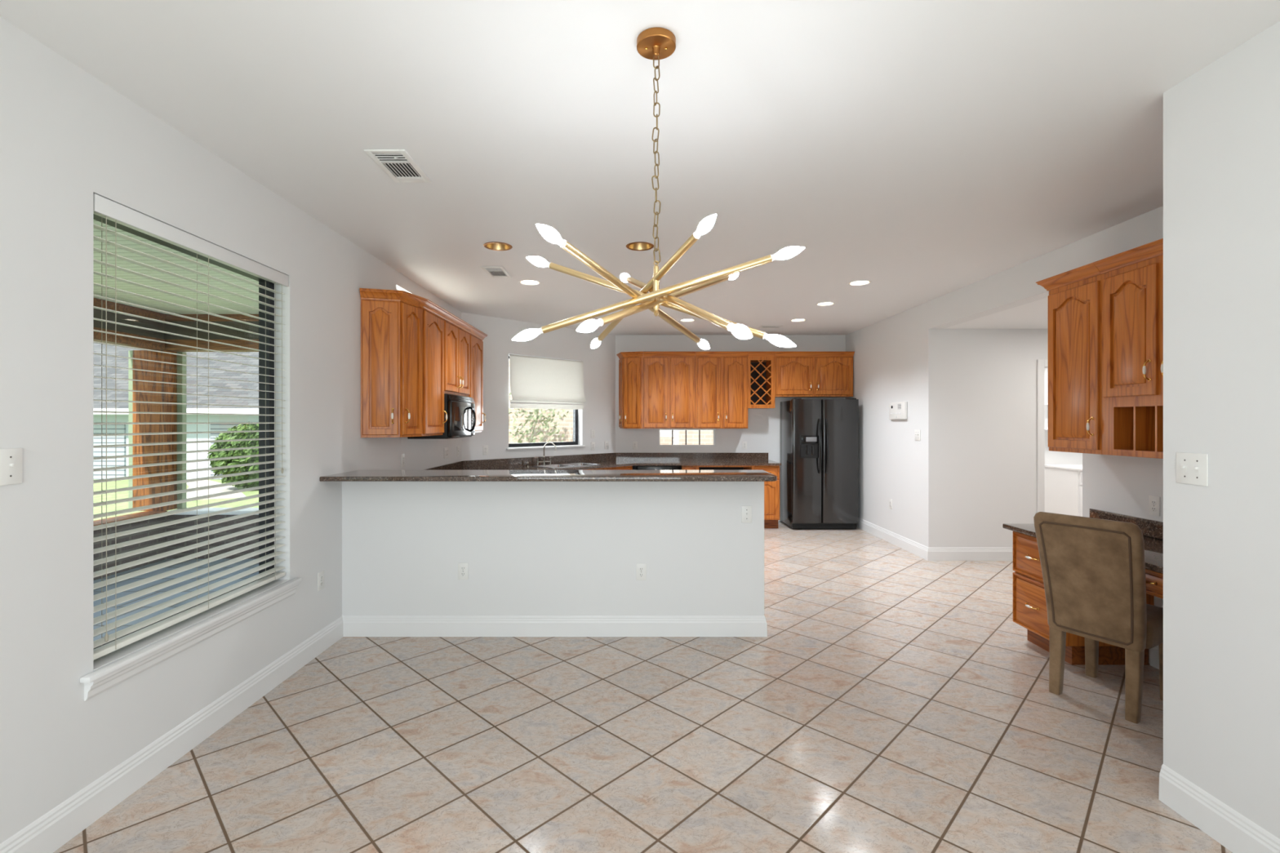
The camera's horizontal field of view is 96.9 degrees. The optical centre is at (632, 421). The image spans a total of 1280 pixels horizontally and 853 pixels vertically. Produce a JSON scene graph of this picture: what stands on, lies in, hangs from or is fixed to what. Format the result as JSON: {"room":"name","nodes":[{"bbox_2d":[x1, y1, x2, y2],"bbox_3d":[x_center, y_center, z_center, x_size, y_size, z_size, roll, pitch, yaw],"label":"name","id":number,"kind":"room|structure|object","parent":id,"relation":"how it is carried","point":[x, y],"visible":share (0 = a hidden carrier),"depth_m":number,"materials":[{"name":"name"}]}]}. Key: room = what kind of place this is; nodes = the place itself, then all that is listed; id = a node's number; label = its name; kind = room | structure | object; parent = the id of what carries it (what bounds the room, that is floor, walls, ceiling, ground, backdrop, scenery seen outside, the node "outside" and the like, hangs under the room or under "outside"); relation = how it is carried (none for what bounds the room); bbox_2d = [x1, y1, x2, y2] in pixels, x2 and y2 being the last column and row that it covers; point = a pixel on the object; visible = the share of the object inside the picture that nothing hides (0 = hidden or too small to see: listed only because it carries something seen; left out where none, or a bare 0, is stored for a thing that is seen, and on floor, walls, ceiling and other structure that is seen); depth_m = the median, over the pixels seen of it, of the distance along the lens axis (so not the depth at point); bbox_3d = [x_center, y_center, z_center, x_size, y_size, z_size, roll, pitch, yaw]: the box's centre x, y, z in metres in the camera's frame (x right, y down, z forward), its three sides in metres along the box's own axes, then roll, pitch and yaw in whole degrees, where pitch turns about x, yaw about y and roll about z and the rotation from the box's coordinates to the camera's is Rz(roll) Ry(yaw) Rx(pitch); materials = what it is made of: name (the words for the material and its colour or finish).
{"room":"dining area","nodes":[
{"label":"dining area","id":0,"kind":"room"},
{"bbox_2d":[93,219,258,314],"bbox_3d":[-3.865,-1.200,1.825,3.430,0.040,10.050,0,0,0],"label":"ceiling","id":1,"kind":"structure","parent":0,"point":[120,285],"depth_m":4.79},
{"bbox_2d":[93,297,164,350],"bbox_3d":[-5.200,-0.982,1.600,0.180,0.393,9.200,0,0,0],"label":"beam","id":2,"kind":"structure","parent":1,"relation":"attached to","point":[122,318],"depth_m":5.76,"materials":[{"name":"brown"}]},
{"bbox_2d":[164,314,258,351],"bbox_3d":[-3.720,-0.982,6.290,3.140,0.393,0.180,0,0,0],"label":"beam","id":3,"kind":"structure","parent":1,"relation":"attached to","point":[170,338],"depth_m":6.20,"materials":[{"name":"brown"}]},
{"bbox_2d":[93,559,258,641],"bbox_3d":[-3.715,1.550,1.700,3.130,0.080,9.400,0,0,0],"label":"floor","id":4,"kind":"structure","parent":0,"point":[96,591],"depth_m":5.22,"materials":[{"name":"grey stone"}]},
{"bbox_2d":[93,515,258,580],"bbox_3d":[-3.710,1.265,1.695,3.120,0.490,9.390,0,0,0],"label":"wall","id":5,"kind":"structure","parent":0,"point":[96,533],"depth_m":6.25,"materials":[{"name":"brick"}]},
{"bbox_2d":[93,511,167,526],"bbox_3d":[-5.205,0.998,1.605,0.230,0.045,9.210,0,0,0],"label":"board","id":6,"kind":"object","parent":5,"relation":"on","point":[109,520],"visible":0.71,"depth_m":5.80,"materials":[{"name":"brown wood"}]},
{"bbox_2d":[128,350,186,511],"bbox_3d":[-5.282,0.096,6.294,0.495,1.757,0.212,0,0,0],"label":"porch post","id":7,"kind":"object","parent":6,"relation":"on","point":[142,354],"visible":0.86,"depth_m":6.19,"materials":[{"name":"brown"}]},
{"bbox_2d":[168,507,258,515],"bbox_3d":[-3.620,0.998,6.325,2.940,0.045,0.230,0,0,0],"label":"board","id":8,"kind":"object","parent":5,"relation":"on","point":[202,511],"visible":0.16,"depth_m":6.21,"materials":[{"name":"white wood"}]},
{"bbox_2d":[0,16,462,844],"bbox_3d":[-2.065,0.095,1.970,0.170,2.730,9.340,0,0,0],"label":"wall","id":9,"kind":"structure","parent":0,"point":[67,136],"depth_m":2.08,"materials":[{"name":"white paint"}]},
{"bbox_2d":[0,448,22,485],"bbox_3d":[-1.972,0.142,1.800,0.016,0.115,0.070,0,0,0],"label":"light switch","id":10,"kind":"object","parent":9,"relation":"attached to","point":[11,459],"visible":1,"depth_m":1.80,"materials":[{"name":"white plastic"}]},
{"bbox_2d":[0,616,343,852],"bbox_3d":[-1.972,1.391,0.583,0.017,0.138,6.565,0,0,0],"label":"baseboard","id":11,"kind":"structure","parent":9,"relation":"attached to","point":[52,830],"depth_m":2.34,"materials":[{"name":"white wood"}]},
{"bbox_2d":[80,213,302,701],"bbox_3d":[-2.035,0.082,2.679,0.190,1.854,1.304,0,0,0],"label":"window","id":12,"kind":"structure","parent":9,"relation":"in","point":[99,681],"depth_m":2.74,"materials":[{"name":"white metal"}]},
{"bbox_2d":[93,193,288,660],"bbox_3d":[-2.017,0.022,2.679,0.069,1.728,1.178,0,0,0],"label":"blind","id":13,"kind":"object","parent":12,"relation":"attached to","point":[104,207],"visible":0.9,"depth_m":2.49,"materials":[{"name":"white paint"}]},
{"bbox_2d":[317,570,324,591],"bbox_3d":[-1.975,1.008,3.595,0.009,0.115,0.070,0,0,0],"label":"wall outlet","id":14,"kind":"object","parent":9,"relation":"attached to","point":[320,575],"visible":1,"depth_m":3.59,"materials":[{"name":"white plastic"}]},
{"bbox_2d":[359,288,428,437],"bbox_3d":[-1.795,-0.424,4.279,0.370,1.079,0.393,0,0,0],"label":"upper cabinet","id":15,"kind":"object","parent":9,"relation":"attached to","point":[392,320],"visible":1,"depth_m":4.17,"materials":[{"name":"brown wood"}]},
{"bbox_2d":[400,453,404,467],"bbox_3d":[-1.975,0.335,4.880,0.009,0.115,0.070,0,0,0],"label":"wall outlet","id":16,"kind":"object","parent":9,"relation":"attached to","point":[402,455],"visible":1,"depth_m":4.87,"materials":[{"name":"white plastic"}]},
{"bbox_2d":[422,299,448,436],"bbox_3d":[-1.790,-0.424,4.720,0.372,1.079,0.490,0,0,0],"label":"upper cabinet","id":17,"kind":"object","parent":9,"relation":"attached to","point":[433,315],"visible":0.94,"depth_m":4.69,"materials":[{"name":"brown wood"}]},
{"bbox_2d":[444,447,448,458],"bbox_3d":[-1.975,0.330,6.020,0.009,0.115,0.140,0,0,0],"label":"wall outlet","id":18,"kind":"object","parent":9,"relation":"attached to","point":[446,449],"visible":1,"depth_m":6.00,"materials":[{"name":"white plastic"}]},
{"bbox_2d":[444,311,473,396],"bbox_3d":[-1.790,-0.608,5.355,0.372,0.712,0.776,0,0,0],"label":"upper cabinet","id":19,"kind":"object","parent":9,"relation":"attached to","point":[456,331],"visible":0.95,"depth_m":5.29,"materials":[{"name":"brown wood"}]},
{"bbox_2d":[407,393,475,439],"bbox_3d":[-1.751,-0.049,5.354,0.448,0.398,0.764,0,0,0],"label":"microwave","id":20,"kind":"object","parent":19,"relation":"attached to","point":[460,422],"visible":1,"depth_m":5.15,"materials":[{"name":"black metal"}]},
{"bbox_2d":[468,326,487,432],"bbox_3d":[-1.791,-0.424,6.022,0.374,1.079,0.555,0,0,0],"label":"upper cabinet","id":21,"kind":"object","parent":9,"relation":"attached to","point":[477,336],"visible":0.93,"depth_m":6.01,"materials":[{"name":"brown wood"}]},
{"bbox_2d":[462,312,615,460],"bbox_3d":[-1.154,0.095,7.516,2.507,2.730,0.170,0,0,-45],"label":"wall","id":22,"kind":"structure","parent":0,"point":[598,413],"depth_m":7.36,"materials":[{"name":"white paint"}]},
{"bbox_2d":[483,445,488,455],"bbox_3d":[-1.758,0.340,6.786,0.070,0.115,0.009,0,0,-45],"label":"wall outlet","id":23,"kind":"object","parent":22,"relation":"attached to","point":[485,447],"visible":1,"depth_m":6.78,"materials":[{"name":"white plastic"}]},
{"bbox_2d":[506,355,585,449],"bbox_3d":[-1.154,-0.249,7.474,0.170,1.192,1.253,0,0,45],"label":"window","id":24,"kind":"structure","parent":22,"relation":"in","point":[575,443],"depth_m":7.60,"materials":[{"name":"white wood"}]},
{"bbox_2d":[508,354,586,409],"bbox_3d":[-1.092,-0.505,7.429,1.183,0.671,0.100,0,0,-45],"label":"roman shade","id":25,"kind":"object","parent":24,"relation":"attached to","point":[535,382],"visible":1,"depth_m":7.39,"materials":[{"name":"white fabric"}]},
{"bbox_2d":[591,442,595,450],"bbox_3d":[-0.555,0.345,7.988,0.009,0.115,0.070,0,0,45],"label":"wall outlet","id":26,"kind":"object","parent":22,"relation":"attached to","point":[593,444],"visible":1,"depth_m":7.98,"materials":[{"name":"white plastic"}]},
{"bbox_2d":[591,430,595,438],"bbox_3d":[-0.553,0.170,7.986,0.070,0.115,0.016,0,0,-45],"label":"light switch","id":27,"kind":"object","parent":22,"relation":"attached to","point":[593,432],"visible":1,"depth_m":7.99,"materials":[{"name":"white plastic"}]},
{"bbox_2d":[342,481,764,615],"bbox_3d":[-0.541,0.918,3.928,2.878,1.083,0.125,0,0,0],"label":"wall","id":28,"kind":"structure","parent":0,"point":[529,548],"depth_m":3.87,"materials":[{"name":"white paint"}]},
{"bbox_2d":[457,562,468,579],"bbox_3d":[-1.153,1.018,3.860,0.070,0.115,0.009,0,0,0],"label":"wall outlet","id":29,"kind":"object","parent":28,"relation":"attached to","point":[463,567],"visible":1,"depth_m":3.86,"materials":[{"name":"white plastic"}]},
{"bbox_2d":[319,470,777,481],"bbox_3d":[-0.517,0.362,3.842,2.924,0.030,0.515,0,0,0],"label":"countertop","id":30,"kind":"structure","parent":28,"relation":"on","point":[357,475],"depth_m":3.67,"materials":[{"name":"brown stone"}]},
{"bbox_2d":[342,615,767,636],"bbox_3d":[-0.532,1.391,3.919,2.895,0.138,0.142,0,0,0],"label":"baseboard","id":31,"kind":"structure","parent":28,"relation":"attached to","point":[353,625],"depth_m":3.85,"materials":[{"name":"white wood"}]},
{"bbox_2d":[635,563,646,580],"bbox_3d":[0.060,1.023,3.860,0.070,0.115,0.009,0,0,0],"label":"wall outlet","id":32,"kind":"object","parent":28,"relation":"attached to","point":[641,568],"visible":1,"depth_m":3.86,"materials":[{"name":"white plastic"}]},
{"bbox_2d":[741,506,751,522],"bbox_3d":[0.778,0.630,3.857,0.070,0.115,0.016,0,0,0],"label":"wall outlet","id":33,"kind":"object","parent":28,"relation":"attached to","point":[746,511],"visible":1,"depth_m":3.86,"materials":[{"name":"white plastic"}]},
{"bbox_2d":[0,0,1279,335],"bbox_3d":[0.560,-1.280,2.800,5.420,0.020,11.340,0,0,0],"label":"ceiling","id":34,"kind":"structure","parent":0,"point":[922,151],"depth_m":2.44,"materials":[{"name":"white paint"}]},
{"bbox_2d":[364,149,431,182],"bbox_3d":[-1.156,-1.257,2.815,0.192,0.024,0.350,0,0,0],"label":"ceiling vent","id":35,"kind":"object","parent":34,"relation":"in","point":[398,165],"visible":1,"depth_m":2.79,"materials":[{"name":"white plastic"}]},
{"bbox_2d":[480,266,511,278],"bbox_3d":[-1.150,-1.257,4.805,0.180,0.024,0.350,0,0,0],"label":"ceiling vent","id":36,"kind":"object","parent":34,"relation":"in","point":[494,272],"visible":1,"depth_m":4.79,"materials":[{"name":"white plastic"}]},
{"bbox_2d":[483,241,512,250],"bbox_3d":[-0.973,-1.328,4.100,0.204,0.124,0.204,0,0,0],"label":"recessed light","id":37,"kind":"object","parent":34,"relation":"in","point":[495,246],"visible":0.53,"depth_m":4.16,"materials":[{"name":"gold metal"}]},
{"bbox_2d":[518,279,541,285],"bbox_3d":[-0.935,-1.328,5.160,0.204,0.124,0.204,0,0,0],"label":"recessed light","id":38,"kind":"object","parent":34,"relation":"in","point":[527,282],"visible":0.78,"depth_m":5.17,"materials":[{"name":"white plastic"}]},
{"bbox_2d":[626,241,653,250],"bbox_3d":[0.054,-1.328,4.100,0.204,0.124,0.204,0,0,0],"label":"recessed light","id":39,"kind":"object","parent":34,"relation":"in","point":[637,246],"visible":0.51,"depth_m":4.16,"materials":[{"name":"gold metal"}]},
{"bbox_2d":[511,27,804,349],"bbox_3d":[0.071,-0.737,1.904,0.932,1.067,1.065,0,0,0],"label":"chandelier","id":40,"kind":"object","parent":34,"relation":"hanging from","point":[652,43],"visible":1,"depth_m":1.82,"materials":[{"name":"gold metal"}]},
{"bbox_2d":[537,327,543,333],"bbox_3d":[-0.298,-0.298,1.849,0.018,0.024,0.023,0,0,0],"label":"socket","id":41,"kind":"object","parent":40,"relation":"attached to","point":[540,331],"depth_m":1.84,"materials":[{"name":"white plastic"}]},
{"bbox_2d":[558,238,566,248],"bbox_3d":[-0.189,-0.479,1.520,0.023,0.023,0.016,0,0,33],"label":"socket","id":42,"kind":"object","parent":40,"relation":"attached to","point":[562,242],"depth_m":1.52,"materials":[{"name":"white plastic"}]},
{"bbox_2d":[597,318,604,325],"bbox_3d":[-0.097,-0.294,1.671,0.023,0.024,0.019,0,0,39],"label":"socket","id":43,"kind":"object","parent":40,"relation":"attached to","point":[600,321],"depth_m":1.67,"materials":[{"name":"white plastic"}]},
{"bbox_2d":[693,231,701,239],"bbox_3d":[0.189,-0.545,1.652,0.023,0.023,0.017,0,0,-25],"label":"socket","id":44,"kind":"object","parent":40,"relation":"attached to","point":[696,235],"depth_m":1.65,"materials":[{"name":"white plastic"}]},
{"bbox_2d":[726,322,734,331],"bbox_3d":[0.256,-0.244,1.459,0.023,0.024,0.019,0,0,-21],"label":"socket","id":45,"kind":"object","parent":40,"relation":"attached to","point":[729,325],"depth_m":1.46,"materials":[{"name":"white plastic"}]},
{"bbox_2d":[762,332,768,339],"bbox_3d":[0.429,-0.278,1.831,0.020,0.024,0.023,0,0,0],"label":"socket","id":46,"kind":"object","parent":40,"relation":"attached to","point":[765,335],"depth_m":1.82,"materials":[{"name":"white plastic"}]},
{"bbox_2d":[770,253,775,261],"bbox_3d":[0.439,-0.513,1.775,0.018,0.024,0.023,0,0,0],"label":"socket","id":47,"kind":"object","parent":40,"relation":"attached to","point":[772,256],"depth_m":1.77,"materials":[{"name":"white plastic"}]},
{"bbox_2d":[679,318,695,321],"bbox_3d":[0.686,-1.328,7.080,0.204,0.124,0.204,0,0,0],"label":"recessed light","id":48,"kind":"object","parent":34,"relation":"in","point":[686,319],"visible":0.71,"depth_m":7.09,"materials":[{"name":"white plastic"}]},
{"bbox_2d":[758,325,782,328],"bbox_3d":[1.840,-1.257,7.560,0.280,0.024,0.200,0,0,0],"label":"ceiling vent","id":49,"kind":"object","parent":34,"relation":"in","point":[761,326],"visible":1,"depth_m":7.57,"materials":[{"name":"white plastic"}]},
{"bbox_2d":[790,318,806,321],"bbox_3d":[2.070,-1.328,7.080,0.204,0.124,0.204,0,0,0],"label":"recessed light","id":50,"kind":"object","parent":34,"relation":"in","point":[798,319],"visible":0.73,"depth_m":7.09,"materials":[{"name":"white plastic"}]},
{"bbox_2d":[815,302,835,306],"bbox_3d":[2.075,-1.328,6.100,0.204,0.124,0.204,0,0,0],"label":"recessed light","id":51,"kind":"object","parent":34,"relation":"in","point":[822,304],"visible":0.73,"depth_m":6.11,"materials":[{"name":"white plastic"}]},
{"bbox_2d":[847,280,871,285],"bbox_3d":[2.075,-1.328,5.180,0.204,0.124,0.204,0,0,0],"label":"recessed light","id":52,"kind":"object","parent":34,"relation":"in","point":[860,282],"visible":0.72,"depth_m":5.18,"materials":[{"name":"white plastic"}]},
{"bbox_2d":[53,521,1232,852],"bbox_3d":[2.300,1.485,2.800,8.900,0.050,11.340,0,0,0],"label":"floor","id":53,"kind":"structure","parent":0,"point":[893,700],"depth_m":2.58,"materials":[{"name":"tile"}]},
{"bbox_2d":[580,466,632,470],"bbox_3d":[-0.805,1.026,7.278,2.655,0.868,0.652,0,0,-45],"label":"base cabinet","id":54,"kind":"object","parent":53,"relation":"on","point":[623,468],"visible":0.06,"depth_m":7.47,"materials":[{"name":"brown wood"}]},
{"bbox_2d":[422,453,781,470],"bbox_3d":[-0.464,0.522,6.590,2.207,0.140,5.866,0,0,42],"label":"countertop","id":55,"kind":"structure","parent":54,"relation":"on","point":[605,460],"depth_m":7.66,"materials":[{"name":"brown stone"}]},
{"bbox_2d":[533,442,556,465],"bbox_3d":[-1.139,0.410,7.303,0.295,0.298,0.122,0,0,-25],"label":"kitchen faucet","id":56,"kind":"object","parent":55,"relation":"on","point":[544,461],"visible":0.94,"depth_m":7.30,"materials":[{"name":"silver metal"}]},
{"bbox_2d":[532,462,600,468],"bbox_3d":[-0.836,0.638,7.240,0.800,0.174,0.470,0,0,-45],"label":"sink","id":57,"kind":"object","parent":55,"relation":"in","point":[568,464],"visible":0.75,"depth_m":7.27,"materials":[{"name":"silver metal"}]},
{"bbox_2d":[636,465,680,470],"bbox_3d":[0.362,1.028,7.973,0.600,0.864,0.614,0,0,0],"label":"dishwasher","id":58,"kind":"object","parent":53,"relation":"on","point":[638,467],"visible":0.22,"depth_m":7.67,"materials":[{"name":"black metal"}]},
{"bbox_2d":[680,465,697,470],"bbox_3d":[0.778,1.026,7.971,0.212,0.868,0.654,0,0,0],"label":"base cabinet","id":59,"kind":"object","parent":53,"relation":"on","point":[682,467],"visible":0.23,"depth_m":7.70,"materials":[{"name":"brown wood"}]},
{"bbox_2d":[697,465,753,470],"bbox_3d":[1.262,1.026,7.995,0.752,0.868,0.590,0,0,0],"label":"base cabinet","id":60,"kind":"object","parent":53,"relation":"on","point":[700,467],"visible":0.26,"depth_m":8.27,"materials":[{"name":"brown wood"}]},
{"bbox_2d":[753,465,779,528],"bbox_3d":[1.820,1.026,7.971,0.360,0.868,0.654,0,0,0],"label":"base cabinet","id":61,"kind":"object","parent":53,"relation":"on","point":[771,489],"visible":0.39,"depth_m":7.68,"materials":[{"name":"brown wood"}]},
{"bbox_2d":[780,398,858,528],"bbox_3d":[2.600,0.565,7.906,0.896,1.767,0.738,0,0,0],"label":"refrigerator","id":62,"kind":"object","parent":53,"relation":"on","point":[820,437],"visible":1,"depth_m":7.62,"materials":[{"name":"black metal"}]},
{"bbox_2d":[1044,464,1082,516],"bbox_3d":[6.032,1.025,7.487,0.775,0.870,0.625,0,0,0],"label":"laundry cabinet","id":63,"kind":"object","parent":53,"relation":"on","point":[1063,482],"visible":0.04,"depth_m":7.45,"materials":[{"name":"white"}]},
{"bbox_2d":[1013,531,1154,665],"bbox_3d":[2.809,1.091,3.590,0.619,0.738,0.400,0,0,0],"label":"base cabinet","id":64,"kind":"object","parent":53,"relation":"on","point":[1029,604],"visible":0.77,"depth_m":3.59,"materials":[{"name":"brown wood"}]},
{"bbox_2d":[1002,508,1163,573],"bbox_3d":[2.812,0.654,3.018,0.614,0.132,1.653,0,0,0],"label":"countertop","id":65,"kind":"structure","parent":64,"relation":"on","point":[1152,530],"depth_m":3.39,"materials":[{"name":"brown stone"}]},
{"bbox_2d":[1145,568,1163,599],"bbox_3d":[2.797,0.791,2.790,0.556,0.138,1.196,0,0,0],"label":"drawer","id":66,"kind":"object","parent":64,"relation":"attached to","point":[1153,580],"visible":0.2,"depth_m":2.78,"materials":[{"name":"brown wood"}]},
{"bbox_2d":[1033,511,1163,724],"bbox_3d":[2.510,0.971,2.997,0.574,0.978,0.456,0,0,-29],"label":"dining chair","id":67,"kind":"object","parent":53,"relation":"on","point":[1093,570],"visible":0.94,"depth_m":2.86,"materials":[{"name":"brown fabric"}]},
{"bbox_2d":[615,335,1082,521],"bbox_3d":[3.175,0.095,8.385,6.850,2.730,0.170,0,0,0],"label":"wall","id":68,"kind":"structure","parent":0,"point":[762,433],"depth_m":8.30,"materials":[{"name":"white paint"}]},
{"bbox_2d":[616,351,643,428],"bbox_3d":[-0.042,-0.445,8.114,0.384,1.080,0.368,0,0,0],"label":"upper cabinet","id":69,"kind":"object","parent":68,"relation":"attached to","point":[630,363],"visible":1,"depth_m":8.01,"materials":[{"name":"brown wood"}]},
{"bbox_2d":[632,441,637,448],"bbox_3d":[0.036,0.345,8.295,0.070,0.115,0.009,0,0,0],"label":"wall outlet","id":70,"kind":"object","parent":68,"relation":"attached to","point":[634,443],"visible":1,"depth_m":8.29,"materials":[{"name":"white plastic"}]},
{"bbox_2d":[643,351,695,428],"bbox_3d":[0.516,-0.445,8.110,0.731,1.080,0.372,0,0,0],"label":"upper cabinet","id":71,"kind":"object","parent":68,"relation":"attached to","point":[668,377],"visible":0.99,"depth_m":7.96,"materials":[{"name":"brown wood"}]},
{"bbox_2d":[658,428,715,446],"bbox_3d":[0.800,0.230,8.385,0.834,0.260,0.050,0,0,0],"label":"window","id":72,"kind":"structure","parent":68,"relation":"in","point":[672,429],"depth_m":8.36,"materials":[{"name":"white"}]},
{"bbox_2d":[695,351,748,428],"bbox_3d":[1.255,-0.445,8.110,0.742,1.080,0.372,0,0,0],"label":"upper cabinet","id":73,"kind":"object","parent":68,"relation":"attached to","point":[721,377],"visible":0.98,"depth_m":7.96,"materials":[{"name":"brown wood"}]},
{"bbox_2d":[742,441,746,448],"bbox_3d":[1.640,0.345,8.295,0.070,0.115,0.009,0,0,0],"label":"wall outlet","id":74,"kind":"object","parent":68,"relation":"attached to","point":[744,443],"visible":1,"depth_m":8.29,"materials":[{"name":"white plastic"}]},
{"bbox_2d":[747,351,775,408],"bbox_3d":[1.817,-0.589,8.115,0.378,0.792,0.370,0,0,0],"label":"wine rack","id":75,"kind":"object","parent":68,"relation":"attached to","point":[761,365],"visible":0.94,"depth_m":7.99,"materials":[{"name":"brown wood"}]},
{"bbox_2d":[774,351,854,397],"bbox_3d":[2.558,-0.670,8.110,1.100,0.629,0.372,0,0,0],"label":"upper cabinet","id":76,"kind":"object","parent":68,"relation":"attached to","point":[797,374],"visible":0.98,"depth_m":7.96,"materials":[{"name":"brown wood"}]},
{"bbox_2d":[942,328,1048,546],"bbox_3d":[4.935,0.100,6.040,3.330,2.740,0.130,0,0,0],"label":"wall","id":77,"kind":"structure","parent":0,"point":[989,375],"depth_m":5.97,"materials":[{"name":"white paint"}]},
{"bbox_2d":[1036,359,1048,512],"bbox_3d":[4.742,0.403,6.030,0.965,2.115,0.150,0,0,0],"label":"trim","id":78,"kind":"structure","parent":77,"relation":"attached to","point":[1041,363],"depth_m":5.96,"materials":[{"name":"white"}]},
{"bbox_2d":[943,297,1048,328],"bbox_3d":[5.000,-0.995,6.115,3.460,0.030,4.630,0,0,0],"label":"ceiling","id":79,"kind":"structure","parent":0,"point":[1033,315],"depth_m":5.43,"materials":[{"name":"white paint"}]},
{"bbox_2d":[845,205,1163,663],"bbox_3d":[3.195,0.100,5.170,0.150,2.740,6.260,0,0,0],"label":"wall","id":80,"kind":"structure","parent":0,"point":[898,357],"depth_m":5.99,"materials":[{"name":"white paint"}]},
{"bbox_2d":[888,498,892,509],"bbox_3d":[3.115,0.990,6.840,0.009,0.115,0.070,0,0,0],"label":"wall outlet","id":81,"kind":"object","parent":80,"relation":"attached to","point":[890,500],"visible":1,"depth_m":6.84,"materials":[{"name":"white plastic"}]},
{"bbox_2d":[888,401,906,419],"bbox_3d":[3.103,-0.130,6.630,0.033,0.200,0.400,0,0,0],"label":"intercom panel","id":82,"kind":"object","parent":80,"relation":"attached to","point":[897,411],"visible":1,"depth_m":6.59,"materials":[{"name":"white plastic"}]},
{"bbox_2d":[914,429,919,440],"bbox_3d":[3.112,0.145,6.200,0.016,0.115,0.116,0,0,0],"label":"light switch","id":83,"kind":"object","parent":80,"relation":"attached to","point":[917,433],"visible":1,"depth_m":6.20,"materials":[{"name":"white plastic"}]},
{"bbox_2d":[856,517,1013,560],"bbox_3d":[3.682,1.391,7.129,1.157,0.138,2.342,0,0,0],"label":"baseboard","id":84,"kind":"structure","parent":80,"relation":"attached to","point":[929,553],"depth_m":5.97,"materials":[{"name":"white"}]},
{"bbox_2d":[1035,262,1102,454],"bbox_3d":[2.932,-0.379,3.625,0.375,1.147,0.480,0,0,0],"label":"upper cabinet","id":85,"kind":"object","parent":80,"relation":"attached to","point":[1075,295],"visible":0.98,"depth_m":3.56,"materials":[{"name":"brown wood"}]},
{"bbox_2d":[1089,508,1163,539],"bbox_3d":[3.109,0.638,3.018,0.020,0.100,1.653,0,0,0],"label":"backsplash","id":86,"kind":"structure","parent":80,"relation":"attached to","point":[1152,528],"depth_m":3.47,"materials":[{"name":"brown stone"}]},
{"bbox_2d":[1093,238,1163,458],"bbox_3d":[2.930,-0.379,2.983,0.371,1.147,0.800,0,0,0],"label":"upper cabinet","id":87,"kind":"object","parent":80,"relation":"attached to","point":[1132,279],"visible":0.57,"depth_m":3.16,"materials":[{"name":"brown wood"}]},
{"bbox_2d":[1148,495,1159,516],"bbox_3d":[3.115,0.502,3.385,0.009,0.115,0.070,0,0,0],"label":"wall outlet","id":88,"kind":"object","parent":80,"relation":"attached to","point":[1153,501],"visible":1,"depth_m":3.38,"materials":[{"name":"white plastic"}]},
{"bbox_2d":[1151,500,1156,505],"bbox_3d":[3.113,0.482,3.385,0.003,0.027,0.033,0,0,0],"label":"receptacle","id":89,"kind":"object","parent":88,"relation":"attached to","point":[1153,502],"depth_m":3.38,"materials":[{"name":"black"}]},
{"bbox_2d":[1151,506,1156,511],"bbox_3d":[3.113,0.521,3.385,0.003,0.027,0.033,0,0,0],"label":"receptacle","id":90,"kind":"object","parent":88,"relation":"attached to","point":[1153,508],"depth_m":3.38,"materials":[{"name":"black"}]},
{"bbox_2d":[1163,21,1279,839],"bbox_3d":[2.125,0.095,-0.255,0.150,2.730,4.890,0,0,0],"label":"wall","id":91,"kind":"structure","parent":0,"point":[1221,122],"depth_m":1.97,"materials":[{"name":"white paint"}]},
{"bbox_2d":[1176,452,1208,486],"bbox_3d":[2.042,0.172,2.075,0.016,0.115,0.116,0,0,0],"label":"light switch","id":92,"kind":"object","parent":91,"relation":"attached to","point":[1192,468],"visible":1,"depth_m":2.07,"materials":[{"name":"white plastic"}]},
{"bbox_2d":[1150,645,1279,852],"bbox_3d":[2.576,1.391,0.350,1.087,0.138,6.100,0,0,0],"label":"baseboard","id":93,"kind":"structure","parent":91,"relation":"attached to","point":[1225,825],"depth_m":1.99,"materials":[{"name":"white wood"}]},
{"label":"outside","id":94,"kind":"structure","parent":0,"visible":0},
{"bbox_2d":[93,479,258,520],"bbox_3d":[-10.000,2.060,20.000,100.000,0.100,80.000,0,0,0],"label":"lawn","id":95,"kind":"structure","parent":94,"point":[122,483],"depth_m":14.58,"materials":[{"name":"green plant"}]},
{"bbox_2d":[93,342,258,479],"bbox_3d":[-17.500,-1.300,22.970,27.000,6.620,7.660,0,0,0],"label":"house","id":96,"kind":"structure","parent":95,"relation":"on","point":[120,351],"depth_m":19.80,"materials":[{"name":"grey"}]},
{"bbox_2d":[186,479,245,499],"bbox_3d":[-13.056,2.000,17.287,1.460,0.020,7.170,0,0,-40],"label":"garden path","id":97,"kind":"structure","parent":95,"relation":"on","point":[204,482],"depth_m":16.31,"materials":[{"name":"concrete"}]},
{"bbox_2d":[207,423,258,488],"bbox_3d":[-11.299,0.995,16.800,2.217,2.033,1.949,0,0,0],"label":"shrub","id":98,"kind":"object","parent":95,"relation":"on","point":[223,436],"visible":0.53,"depth_m":16.19,"materials":[{"name":"green plant"}]},
{"bbox_2d":[508,392,571,443],"bbox_3d":[-1.833,0.478,11.076,2.551,3.065,0.489,0,0,0],"label":"tree","id":99,"kind":"object","parent":95,"relation":"on","point":[536,411],"visible":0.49,"depth_m":11.08,"materials":[{"name":"green plant"}]},
{"bbox_2d":[508,359,713,444],"bbox_3d":[0.250,0.135,11.700,9.500,3.750,0.200,0,0,0],"label":"wall","id":100,"kind":"structure","parent":95,"relation":"on","point":[566,425],"depth_m":11.60,"materials":[{"name":"brick"}]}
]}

